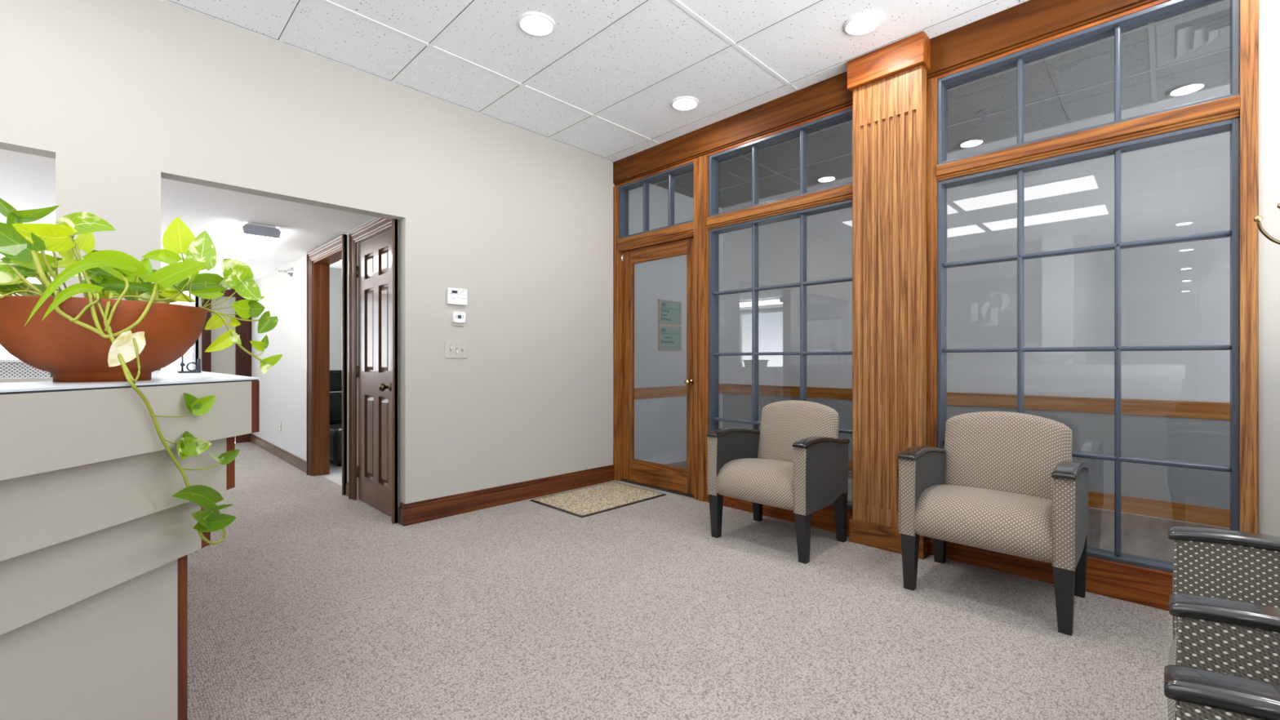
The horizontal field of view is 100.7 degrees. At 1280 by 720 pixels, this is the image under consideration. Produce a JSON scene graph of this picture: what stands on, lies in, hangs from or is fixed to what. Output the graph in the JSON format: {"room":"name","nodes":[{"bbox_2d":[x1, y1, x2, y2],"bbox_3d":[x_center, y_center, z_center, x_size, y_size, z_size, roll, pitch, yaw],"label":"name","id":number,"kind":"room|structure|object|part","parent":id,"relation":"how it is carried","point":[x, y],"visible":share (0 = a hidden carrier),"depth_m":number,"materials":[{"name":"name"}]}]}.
{"room":"lobby","nodes":[
{"label":"lobby","id":0,"kind":"room"},
{"bbox_2d":[13,264,229,371],"bbox_3d":[-6.585,0.030,5.658,0.120,2.100,3.970,0,0,45],"label":"wall","id":1,"kind":"structure","parent":0,"point":[199,352],"depth_m":6.65,"materials":[{"name":"paint"}]},
{"bbox_2d":[40,276,198,369],"bbox_3d":[-6.455,-0.360,5.761,0.080,1.160,2.560,0,0,45],"label":"window","id":2,"kind":"structure","parent":1,"relation":"in","point":[193,297],"depth_m":6.62,"materials":[{"name":"white plastic"}]},
{"bbox_2d":[201,287,251,443],"bbox_3d":[-5.340,0.070,6.858,0.100,2.020,0.508,0,0,45],"label":"door","id":3,"kind":"structure","parent":1,"relation":"in","point":[232,360],"depth_m":6.88,"materials":[{"name":"brown wood"}]},
{"bbox_2d":[0,148,376,280],"bbox_3d":[-4.740,-1.050,3.914,4.955,0.060,4.090,0,0,45],"label":"ceiling","id":4,"kind":"structure","parent":0,"point":[27,181],"depth_m":3.67,"materials":[{"name":"white paint"}]},
{"bbox_2d":[216,222,280,262],"bbox_3d":[-3.419,-0.978,4.562,1.620,0.085,0.244,0,0,45],"label":"light","id":5,"kind":"object","parent":4,"relation":"attached to","point":[250,239],"visible":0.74,"depth_m":4.24,"materials":[{"name":"grey plastic"}]},
{"bbox_2d":[0,0,614,506],"bbox_3d":[-2.492,-0.350,2.582,0.115,2.860,6.560,0,0,45],"label":"wall","id":6,"kind":"structure","parent":0,"point":[125,96],"depth_m":3.47,"materials":[{"name":"paint"}]},
{"bbox_2d":[444,340,466,358],"bbox_3d":[-1.280,-0.072,3.708,0.022,0.121,0.162,0,0,45],"label":"switch plate","id":7,"kind":"object","parent":6,"relation":"attached to","point":[453,349],"visible":1,"depth_m":3.71,"materials":[{"name":"beige plastic"}]},
{"bbox_2d":[446,287,466,305],"bbox_3d":[-1.277,-0.442,3.704,0.032,0.112,0.142,0,0,45],"label":"thermostat","id":8,"kind":"object","parent":6,"relation":"attached to","point":[457,296],"visible":1,"depth_m":3.69,"materials":[{"name":"white plastic"}]},
{"bbox_2d":[451,311,466,326],"bbox_3d":[-1.269,-0.287,3.713,0.030,0.099,0.094,0,0,45],"label":"thermostat","id":9,"kind":"object","parent":6,"relation":"attached to","point":[458,318],"visible":1,"depth_m":3.70,"materials":[{"name":"white plastic"}]},
{"bbox_3d":[-1.276,-0.252,3.720,0.010,0.028,0.078,0,0,45],"label":"plate","id":10,"kind":"part","parent":9,"relation":"part of","materials":[{"name":"beige plastic"}]},
{"bbox_2d":[398,464,614,526],"bbox_3d":[-0.913,1.010,4.135,0.093,0.140,1.854,0,0,45],"label":"baseboard","id":11,"kind":"structure","parent":6,"relation":"attached to","point":[414,513],"depth_m":3.93,"materials":[{"name":"brown wood"}]},
{"bbox_2d":[251,217,398,521],"bbox_3d":[-3.343,0.030,5.325,4.955,2.100,0.120,0,0,45],"label":"wall","id":12,"kind":"structure","parent":0,"point":[282,388],"depth_m":5.63,"materials":[{"name":"paint"}]},
{"bbox_2d":[279,421,281,431],"bbox_3d":[-3.973,0.733,5.858,0.070,0.115,0.008,0,0,45],"label":"wall outlet","id":13,"kind":"object","parent":12,"relation":"attached to","point":[280,422],"visible":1,"depth_m":5.84,"materials":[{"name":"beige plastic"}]},
{"bbox_2d":[275,267,293,276],"bbox_3d":[-3.658,-0.910,5.459,0.096,0.096,0.132,0,0,45],"label":"sprinkler","id":14,"kind":"object","parent":12,"relation":"attached to","point":[290,271],"visible":1,"depth_m":5.47,"materials":[{"name":"silver metal"}]},
{"bbox_2d":[250,433,348,496],"bbox_3d":[-3.697,1.026,5.579,4.035,0.108,0.016,0,0,45],"label":"baseboard","id":15,"kind":"structure","parent":12,"relation":"attached to","point":[299,463],"depth_m":5.75,"materials":[{"name":"brown wood"}]},
{"bbox_2d":[306,234,346,495],"bbox_3d":[-2.696,0.037,4.667,1.070,2.085,0.164,0,0,45],"label":"door frame","id":16,"kind":"structure","parent":12,"relation":"in","point":[318,260],"depth_m":4.96,"materials":[{"name":"brown wood"}]},
{"bbox_2d":[348,217,397,524],"bbox_3d":[-1.930,0.045,3.828,0.900,2.070,0.118,0,0,45],"label":"door","id":17,"kind":"structure","parent":12,"relation":"in","point":[376,271],"depth_m":3.90,"materials":[{"name":"brown wood"}]},
{"bbox_3d":[-1.994,-0.697,3.948,0.190,0.184,0.029,0,0,45],"label":"raised panel","id":18,"kind":"part","parent":17,"relation":"part of","materials":[{"name":"brown wood"}]},
{"bbox_3d":[-1.994,-0.220,3.948,0.190,0.620,0.029,0,0,45],"label":"raised panel","id":19,"kind":"part","parent":17,"relation":"part of","materials":[{"name":"brown wood"}]},
{"bbox_3d":[-1.994,0.570,3.948,0.190,0.620,0.029,0,0,45],"label":"raised panel","id":20,"kind":"part","parent":17,"relation":"part of","materials":[{"name":"brown wood"}]},
{"bbox_3d":[-1.790,-0.697,3.746,0.185,0.184,0.029,0,0,45],"label":"raised panel","id":21,"kind":"part","parent":17,"relation":"part of","materials":[{"name":"brown wood"}]},
{"bbox_3d":[-1.790,-0.220,3.746,0.185,0.620,0.029,0,0,45],"label":"raised panel","id":22,"kind":"part","parent":17,"relation":"part of","materials":[{"name":"brown wood"}]},
{"bbox_3d":[-1.790,0.570,3.746,0.185,0.620,0.029,0,0,45],"label":"raised panel","id":23,"kind":"part","parent":17,"relation":"part of","materials":[{"name":"brown wood"}]},
{"bbox_3d":[-1.731,0.185,3.602,0.060,0.060,0.078,0,0,45],"label":"knob","id":24,"kind":"part","parent":17,"relation":"part of","materials":[{"name":"gold metal"}]},
{"bbox_2d":[329,267,342,369],"bbox_3d":[-2.580,-0.170,6.561,5.500,2.500,2.710,0,0,45],"label":"wall","id":25,"kind":"structure","parent":0,"point":[335,274],"depth_m":8.19,"materials":[{"name":"paint"}]},
{"bbox_2d":[329,260,342,268],"bbox_3d":[-2.622,-1.450,6.518,5.500,0.060,2.830,0,0,45],"label":"ceiling","id":26,"kind":"structure","parent":0,"point":[338,264],"depth_m":7.92,"materials":[{"name":"white paint"}]},
{"bbox_2d":[628,183,722,459],"bbox_3d":[0.315,-0.350,5.600,0.145,2.860,1.800,0,0,45],"label":"wall","id":27,"kind":"structure","parent":0,"point":[660,423],"depth_m":5.46,"materials":[{"name":"paint"}]},
{"bbox_2d":[640,450,686,464],"bbox_3d":[0.356,1.030,5.594,0.012,0.100,1.710,0,0,45],"label":"baseboard","id":28,"kind":"structure","parent":27,"relation":"attached to","point":[670,458],"depth_m":5.53,"materials":[{"name":"paint"}]},
{"bbox_2d":[657,324,681,351],"bbox_3d":[0.314,-0.227,5.545,0.022,0.262,0.350,0,0,45],"label":"sign","id":29,"kind":"object","parent":27,"relation":"attached to","point":[669,337],"visible":1,"depth_m":5.53,"materials":[{"name":"green"}]},
{"bbox_2d":[657,299,681,325],"bbox_3d":[0.314,-0.493,5.545,0.022,0.254,0.350,0,0,45],"label":"sign","id":30,"kind":"object","parent":27,"relation":"attached to","point":[669,312],"visible":1,"depth_m":5.54,"materials":[{"name":"green"}]},
{"bbox_2d":[634,383,723,399],"bbox_3d":[0.380,0.331,5.606,0.028,0.108,1.700,0,0,45],"label":"chair rail","id":31,"kind":"object","parent":27,"relation":"attached to","point":[670,391],"visible":0.54,"depth_m":5.44,"materials":[{"name":"brown wood"}]},
{"bbox_2d":[168,0,1230,207],"bbox_3d":[-3.661,-1.820,-2.637,5.890,0.080,19.100,0,0,45],"label":"ceiling","id":32,"kind":"structure","parent":0,"point":[661,40],"depth_m":3.19,"materials":[{"name":"tile"}]},
{"bbox_2d":[517,11,555,36],"bbox_3d":[-0.547,-1.773,2.808,0.198,0.012,0.198,0,0,45],"label":"recessed light","id":33,"kind":"object","parent":32,"relation":"in","point":[532,23],"visible":1,"depth_m":2.79,"materials":[{"name":"white plastic"}]},
{"bbox_2d":[160,0,1025,161],"bbox_3d":[-1.027,-1.778,1.017,4.170,0.004,6.400,0,0,45],"label":"grid","id":34,"kind":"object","parent":32,"relation":"attached to","point":[298,8],"depth_m":3.07,"materials":[{"name":"white metal"}]},
{"bbox_2d":[671,96,699,111],"bbox_3d":[0.311,-1.773,3.675,0.198,0.012,0.198,0,0,45],"label":"recessed light","id":35,"kind":"object","parent":32,"relation":"in","point":[681,103],"visible":1,"depth_m":3.66,"materials":[{"name":"white plastic"}]},
{"bbox_2d":[843,10,884,35],"bbox_3d":[1.178,-1.773,2.802,0.198,0.012,0.198,0,0,45],"label":"recessed light","id":36,"kind":"object","parent":32,"relation":"in","point":[863,23],"visible":1,"depth_m":2.79,"materials":[{"name":"white plastic"}]},
{"bbox_2d":[613,0,1170,186],"bbox_3d":[1.155,-1.667,3.487,3.792,0.225,0.140,0,0,45],"label":"header beam","id":37,"kind":"structure","parent":32,"relation":"attached to","point":[1029,24],"depth_m":2.92,"materials":[{"name":"brown wood"}]},
{"bbox_2d":[976,108,991,124],"bbox_3d":[2.461,-1.738,3.798,0.090,0.084,0.090,0,0,45],"label":"sprinkler","id":38,"kind":"object","parent":32,"relation":"attached to","point":[983,112],"visible":1,"depth_m":3.79,"materials":[{"name":"metal"}]},
{"bbox_2d":[1156,2,1230,67],"bbox_3d":[3.144,-1.762,2.818,0.570,0.036,0.570,0,0,45],"label":"ceiling vent","id":39,"kind":"object","parent":32,"relation":"in","point":[1206,31],"visible":0.55,"depth_m":2.89,"materials":[{"name":"white metal"}]},
{"bbox_3d":[3.144,-1.764,2.818,0.090,0.008,0.090,0,0,45],"label":"plate","id":40,"kind":"part","parent":39,"relation":"part of","materials":[{"name":"white metal"}]},
{"bbox_2d":[187,441,1230,719],"bbox_3d":[-5.618,1.130,-0.698,11.400,0.100,19.100,0,0,45],"label":"floor","id":41,"kind":"structure","parent":0,"point":[312,604],"depth_m":2.18,"materials":[{"name":"carpet"}]},
{"bbox_2d":[0,369,259,719],"bbox_3d":[-1.463,0.566,0.766,1.163,1.029,4.180,0,0,-18],"label":"reception desk","id":42,"kind":"object","parent":41,"relation":"on","point":[96,543],"depth_m":1.13,"materials":[{"name":"grey laminate"}]},
{"bbox_3d":[-1.524,0.790,0.720,1.018,0.580,4.065,0,0,-18],"label":"panel","id":43,"kind":"part","parent":42,"relation":"part of","materials":[{"name":"grey laminate"}]},
{"bbox_2d":[0,369,259,392],"bbox_3d":[-1.437,0.053,0.765,1.070,0.004,4.180,0,0,-16],"label":"countertop","id":44,"kind":"structure","parent":42,"relation":"on","point":[158,377],"depth_m":1.21,"materials":[{"name":"laminate"}]},
{"bbox_2d":[0,295,207,382],"bbox_3d":[-1.310,-0.042,1.298,0.392,0.185,0.392,0,0,45],"label":"bowl","id":45,"kind":"object","parent":44,"relation":"on","point":[59,344],"depth_m":1.18,"materials":[{"name":"ceramic"}]},
{"bbox_2d":[0,198,282,544],"bbox_3d":[-1.292,0.042,1.326,0.461,0.863,0.522,0,0,3],"label":"pothos","id":46,"kind":"object","parent":42,"relation":"on","point":[95,337],"visible":1,"depth_m":1.24,"materials":[{"name":"plant"}]},
{"bbox_2d":[177,355,200,373],"bbox_3d":[-1.793,0.016,2.111,0.036,0.070,0.070,0,0,45],"label":"tape dispenser","id":47,"kind":"object","parent":42,"relation":"on","point":[182,364],"visible":1,"depth_m":2.11,"materials":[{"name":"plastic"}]},
{"bbox_3d":[-1.808,0.013,2.097,0.016,0.065,0.015,0,0,45],"label":"tall post","id":48,"kind":"part","parent":47,"relation":"part of","materials":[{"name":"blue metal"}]},
{"bbox_3d":[-1.772,0.021,2.132,0.016,0.051,0.009,0,0,45],"label":"short post","id":49,"kind":"part","parent":47,"relation":"part of","materials":[{"name":"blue metal"}]},
{"bbox_2d":[329,368,342,424],"bbox_3d":[-3.453,0.598,6.390,0.640,0.965,1.020,0,0,45],"label":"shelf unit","id":50,"kind":"object","parent":41,"relation":"on","point":[335,375],"visible":0.02,"depth_m":6.49,"materials":[{"name":"black wood"}]},
{"bbox_2d":[329,390,342,393],"bbox_3d":[-3.518,0.364,6.104,0.210,0.019,0.280,0,0,45],"label":"tray","id":51,"kind":"object","parent":50,"relation":"on","point":[331,391],"visible":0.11,"depth_m":6.04,"materials":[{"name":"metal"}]},
{"bbox_3d":[-3.445,0.388,6.383,0.560,0.025,0.920,0,0,45],"label":"shelf","id":52,"kind":"part","parent":50,"relation":"part of","materials":[{"name":"black wood"}]},
{"bbox_3d":[-3.445,0.667,6.383,0.560,0.025,0.920,0,0,45],"label":"shelf","id":53,"kind":"part","parent":50,"relation":"part of","materials":[{"name":"black wood"}]},
{"bbox_2d":[329,423,342,466],"bbox_3d":[-3.011,0.858,5.742,0.560,0.443,0.680,0,0,45],"label":"trash can","id":54,"kind":"object","parent":41,"relation":"on","point":[335,430],"visible":0.23,"depth_m":5.35,"materials":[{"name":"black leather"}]},
{"bbox_2d":[529,481,666,517],"bbox_3d":[-0.317,1.075,4.154,0.627,0.010,0.865,0,0,45],"label":"door mat","id":55,"kind":"object","parent":41,"relation":"on","point":[588,501],"visible":1,"depth_m":4.08,"materials":[{"name":"beige fabric"}]},
{"bbox_2d":[613,185,618,480],"bbox_3d":[-0.174,-0.240,4.803,0.052,2.640,0.140,0,0,45],"label":"post","id":56,"kind":"object","parent":41,"relation":"on","point":[615,188],"visible":0.52,"depth_m":4.75,"materials":[{"name":"brown wood"}]},
{"bbox_2d":[617,234,693,497],"bbox_3d":[0.146,0.049,4.469,0.874,2.062,0.148,0,0,45],"label":"door","id":57,"kind":"structure","parent":56,"relation":"attached to","point":[677,480],"depth_m":4.55,"materials":[{"name":"brown wood"}]},
{"bbox_2d":[617,221,693,249],"bbox_3d":[0.155,-1.030,4.478,0.874,0.095,0.140,0,0,45],"label":"bar","id":58,"kind":"object","parent":57,"relation":"on","point":[687,228],"visible":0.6,"depth_m":4.39,"materials":[{"name":"brown wood"}]},
{"bbox_2d":[618,161,693,239],"bbox_3d":[0.157,-1.315,4.480,0.874,0.477,0.103,0,0,45],"label":"window","id":59,"kind":"structure","parent":58,"relation":"attached to","point":[624,189],"depth_m":4.57,"materials":[{"name":"blue metal"}]},
{"bbox_3d":[0.382,0.175,4.177,0.048,0.048,0.064,0,0,45],"label":"knob","id":60,"kind":"part","parent":57,"relation":"part of","materials":[{"name":"gold metal"}]},
{"bbox_2d":[693,155,709,502],"bbox_3d":[0.508,-0.240,4.121,0.130,2.640,0.150,0,0,45],"label":"post","id":61,"kind":"object","parent":41,"relation":"on","point":[700,164],"visible":0.73,"depth_m":4.06,"materials":[{"name":"brown wood"}]},
{"bbox_2d":[706,400,849,564],"bbox_3d":[0.839,0.669,3.210,0.648,0.822,0.593,0,0,45],"label":"armchair","id":62,"kind":"object","parent":41,"relation":"on","point":[797,461],"visible":1,"depth_m":3.14,"materials":[{"name":"beige fabric"}]},
{"bbox_3d":[0.464,0.949,3.236,0.064,0.262,0.064,0,0,45],"label":"leg","id":63,"kind":"part","parent":62,"relation":"part of","materials":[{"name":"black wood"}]},
{"bbox_3d":[0.624,0.633,3.401,0.066,0.370,0.530,0,0,45],"label":"arm","id":64,"kind":"part","parent":62,"relation":"part of","materials":[{"name":"beige fabric"}]},
{"bbox_3d":[0.812,0.714,3.182,0.506,0.200,0.516,0,0,45],"label":"seat","id":65,"kind":"part","parent":62,"relation":"part of","materials":[{"name":"beige fabric"}]},
{"bbox_3d":[0.788,0.934,3.564,0.064,0.292,0.069,0,0,45],"label":"leg","id":66,"kind":"part","parent":62,"relation":"part of","materials":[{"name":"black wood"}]},
{"bbox_3d":[0.992,0.469,3.364,0.524,0.422,0.159,0,0,45],"label":"backrest","id":67,"kind":"part","parent":62,"relation":"part of","materials":[{"name":"beige fabric"}]},
{"bbox_3d":[0.869,0.949,2.835,0.064,0.262,0.064,0,0,45],"label":"leg","id":68,"kind":"part","parent":62,"relation":"part of","materials":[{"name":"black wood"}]},
{"bbox_3d":[1.032,0.633,2.997,0.066,0.370,0.530,0,0,45],"label":"arm","id":69,"kind":"part","parent":62,"relation":"part of","materials":[{"name":"beige fabric"}]},
{"bbox_3d":[1.193,0.934,3.163,0.064,0.292,0.069,0,0,45],"label":"leg","id":70,"kind":"part","parent":62,"relation":"part of","materials":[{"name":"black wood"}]},
{"bbox_2d":[706,484,853,535],"bbox_3d":[0.966,1.000,3.674,1.149,0.160,0.140,0,0,45],"label":"board","id":71,"kind":"object","parent":41,"relation":"on","point":[824,518],"visible":0.15,"depth_m":3.54,"materials":[{"name":"brown wood"}]},
{"bbox_2d":[708,199,853,509],"bbox_3d":[0.959,-0.036,3.686,1.122,1.912,0.103,0,0,45],"label":"window","id":72,"kind":"structure","parent":71,"relation":"on","point":[714,293],"depth_m":3.80,"materials":[{"name":"blue metal"}]},
{"bbox_2d":[706,182,853,229],"bbox_3d":[0.954,-1.036,3.682,1.122,0.088,0.146,0,0,45],"label":"bar","id":73,"kind":"object","parent":72,"relation":"on","point":[843,193],"visible":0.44,"depth_m":3.57,"materials":[{"name":"brown wood"}]},
{"bbox_2d":[708,107,853,217],"bbox_3d":[0.959,-1.317,3.686,1.122,0.474,0.103,0,0,45],"label":"window","id":74,"kind":"structure","parent":73,"relation":"attached to","point":[802,131],"depth_m":3.74,"materials":[{"name":"blue metal"}]},
{"bbox_2d":[847,31,930,559],"bbox_3d":[1.468,-0.348,3.095,0.420,2.856,0.256,0,0,45],"label":"pilaster","id":75,"kind":"object","parent":41,"relation":"on","point":[887,84],"visible":0.87,"depth_m":3.02,"materials":[{"name":"brown wood"}]},
{"bbox_2d":[926,77,937,447],"bbox_3d":[1.661,-0.240,2.986,0.048,2.640,0.139,0,0,45],"label":"post","id":76,"kind":"object","parent":41,"relation":"on","point":[931,84],"visible":0.46,"depth_m":2.94,"materials":[{"name":"brown wood"}]},
{"bbox_2d":[897,411,1089,635],"bbox_3d":[1.650,0.669,2.477,0.648,0.822,0.593,0,0,45],"label":"armchair","id":77,"kind":"object","parent":41,"relation":"on","point":[1006,482],"visible":1,"depth_m":2.45,"materials":[{"name":"beige fabric"}]},
{"bbox_3d":[1.275,0.949,2.503,0.064,0.262,0.064,0,0,45],"label":"leg","id":78,"kind":"part","parent":77,"relation":"part of","materials":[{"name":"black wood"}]},
{"bbox_3d":[1.435,0.633,2.668,0.066,0.370,0.530,0,0,45],"label":"arm","id":79,"kind":"part","parent":77,"relation":"part of","materials":[{"name":"beige fabric"}]},
{"bbox_3d":[1.599,0.934,2.831,0.064,0.292,0.069,0,0,45],"label":"leg","id":80,"kind":"part","parent":77,"relation":"part of","materials":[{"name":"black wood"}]},
{"bbox_3d":[1.623,0.714,2.449,0.506,0.200,0.516,0,0,45],"label":"seat","id":81,"kind":"part","parent":77,"relation":"part of","materials":[{"name":"beige fabric"}]},
{"bbox_3d":[1.802,0.469,2.631,0.524,0.422,0.159,0,0,45],"label":"backrest","id":82,"kind":"part","parent":77,"relation":"part of","materials":[{"name":"beige fabric"}]},
{"bbox_3d":[1.680,0.949,2.102,0.064,0.262,0.064,0,0,45],"label":"leg","id":83,"kind":"part","parent":77,"relation":"part of","materials":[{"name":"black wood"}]},
{"bbox_3d":[1.843,0.633,2.264,0.066,0.370,0.530,0,0,45],"label":"arm","id":84,"kind":"part","parent":77,"relation":"part of","materials":[{"name":"beige fabric"}]},
{"bbox_3d":[2.004,0.934,2.429,0.064,0.292,0.069,0,0,45],"label":"leg","id":85,"kind":"part","parent":77,"relation":"part of","materials":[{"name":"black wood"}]},
{"bbox_2d":[929,537,1173,610],"bbox_3d":[2.055,1.000,2.595,1.158,0.160,0.140,0,0,45],"label":"board","id":86,"kind":"object","parent":41,"relation":"on","point":[1144,586],"visible":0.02,"depth_m":2.43,"materials":[{"name":"brown wood"}]},
{"bbox_2d":[937,117,1239,573],"bbox_3d":[2.075,-0.033,2.580,1.110,1.906,0.103,0,0,45],"label":"window","id":87,"kind":"structure","parent":86,"relation":"on","point":[1232,125],"depth_m":2.44,"materials":[{"name":"blue metal"}]},
{"bbox_2d":[936,94,1239,181],"bbox_3d":[2.070,-1.028,2.576,1.110,0.084,0.146,0,0,45],"label":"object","id":88,"kind":"object","parent":87,"relation":"attached to","point":[1228,108],"visible":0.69,"depth_m":2.44,"materials":[{"name":"brown wood"}]},
{"bbox_2d":[937,0,1239,164],"bbox_3d":[2.075,-1.312,2.580,1.110,0.484,0.103,0,0,45],"label":"window","id":89,"kind":"structure","parent":88,"relation":"attached to","point":[1115,27],"depth_m":2.53,"materials":[{"name":"blue metal"}]},
{"bbox_2d":[1164,664,1279,719],"bbox_3d":[0.753,0.669,0.345,0.593,0.822,0.648,0,0,45],"label":"armchair","id":90,"kind":"object","parent":41,"relation":"on","point":[1198,694],"visible":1,"depth_m":0.70,"materials":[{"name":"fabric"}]},
{"bbox_3d":[0.944,0.633,0.559,0.530,0.370,0.066,0,0,45],"label":"arm","id":91,"kind":"part","parent":90,"relation":"part of","materials":[{"name":"grey fabric"}]},
{"bbox_2d":[1167,526,1279,719],"bbox_3d":[1.398,0.669,0.987,0.593,0.822,0.648,0,0,45],"label":"armchair","id":92,"kind":"object","parent":41,"relation":"on","point":[1224,599],"visible":0.76,"depth_m":1.01,"materials":[{"name":"grey fabric"}]},
{"bbox_3d":[1.371,0.714,1.014,0.516,0.200,0.506,0,0,45],"label":"seat","id":93,"kind":"part","parent":92,"relation":"part of","materials":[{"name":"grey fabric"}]},
{"bbox_3d":[1.589,0.633,1.202,0.530,0.370,0.066,0,0,45],"label":"arm","id":94,"kind":"part","parent":92,"relation":"part of","materials":[{"name":"grey fabric"}]},
{"bbox_3d":[1.185,0.633,0.794,0.530,0.370,0.066,0,0,45],"label":"arm","id":95,"kind":"part","parent":92,"relation":"part of","materials":[{"name":"grey fabric"}]},
{"bbox_2d":[1239,0,1258,533],"bbox_3d":[2.484,-0.240,2.170,0.049,2.640,0.140,0,0,45],"label":"post","id":96,"kind":"object","parent":41,"relation":"on","point":[1248,9],"visible":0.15,"depth_m":2.12,"materials":[{"name":"brown wood"}]},
{"bbox_3d":[-3.617,0.593,2.682,0.485,0.975,0.920,0,0,45],"label":"cabinet","id":97,"kind":"object","parent":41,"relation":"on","visible":0},
{"bbox_2d":[0,359,51,377],"bbox_3d":[-3.393,0.051,2.855,0.256,0.108,0.336,0,0,45],"label":"basket","id":98,"kind":"object","parent":97,"relation":"on","point":[9,368],"visible":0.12,"depth_m":2.80,"materials":[{"name":"white plastic"}]},
{"bbox_2d":[722,84,1230,510],"bbox_3d":[3.095,-0.350,4.183,5.890,2.860,0.100,0,0,45],"label":"wall","id":99,"kind":"structure","parent":0,"point":[1173,294],"depth_m":3.98,"materials":[{"name":"paint"}]},
{"bbox_2d":[652,0,1230,208],"bbox_3d":[2.448,-1.778,3.529,5.890,0.004,1.740,0,0,45],"label":"grid","id":100,"kind":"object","parent":99,"relation":"attached to","point":[1150,26],"depth_m":3.47,"materials":[{"name":"white metal"}]},
{"bbox_2d":[723,383,1230,419],"bbox_3d":[3.057,0.331,4.130,5.870,0.108,0.028,0,0,45],"label":"chair rail","id":101,"kind":"object","parent":99,"relation":"attached to","point":[1201,410],"visible":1,"depth_m":4.01,"materials":[{"name":"brown wood"}]},
{"bbox_2d":[848,458,1230,528],"bbox_3d":[3.054,1.022,4.141,5.890,0.115,0.018,0,0,45],"label":"baseboard","id":102,"kind":"structure","parent":99,"relation":"attached to","point":[1215,517],"depth_m":3.62,"materials":[{"name":"brown wood"}]},
{"bbox_2d":[1258,0,1279,537],"bbox_3d":[2.643,-0.350,2.027,0.378,2.860,0.120,0,0,45],"label":"wall","id":103,"kind":"structure","parent":0,"point":[1268,10],"depth_m":2.10,"materials":[{"name":"paint"}]},
{"bbox_2d":[1253,203,1279,244],"bbox_3d":[2.235,0.167,1.693,0.334,1.814,0.341,0,0,-35],"label":"coat rack","id":104,"kind":"object","parent":103,"relation":"attached to","point":[1258,219],"visible":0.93,"depth_m":1.74,"materials":[{"name":"gold metal"}]}
]}

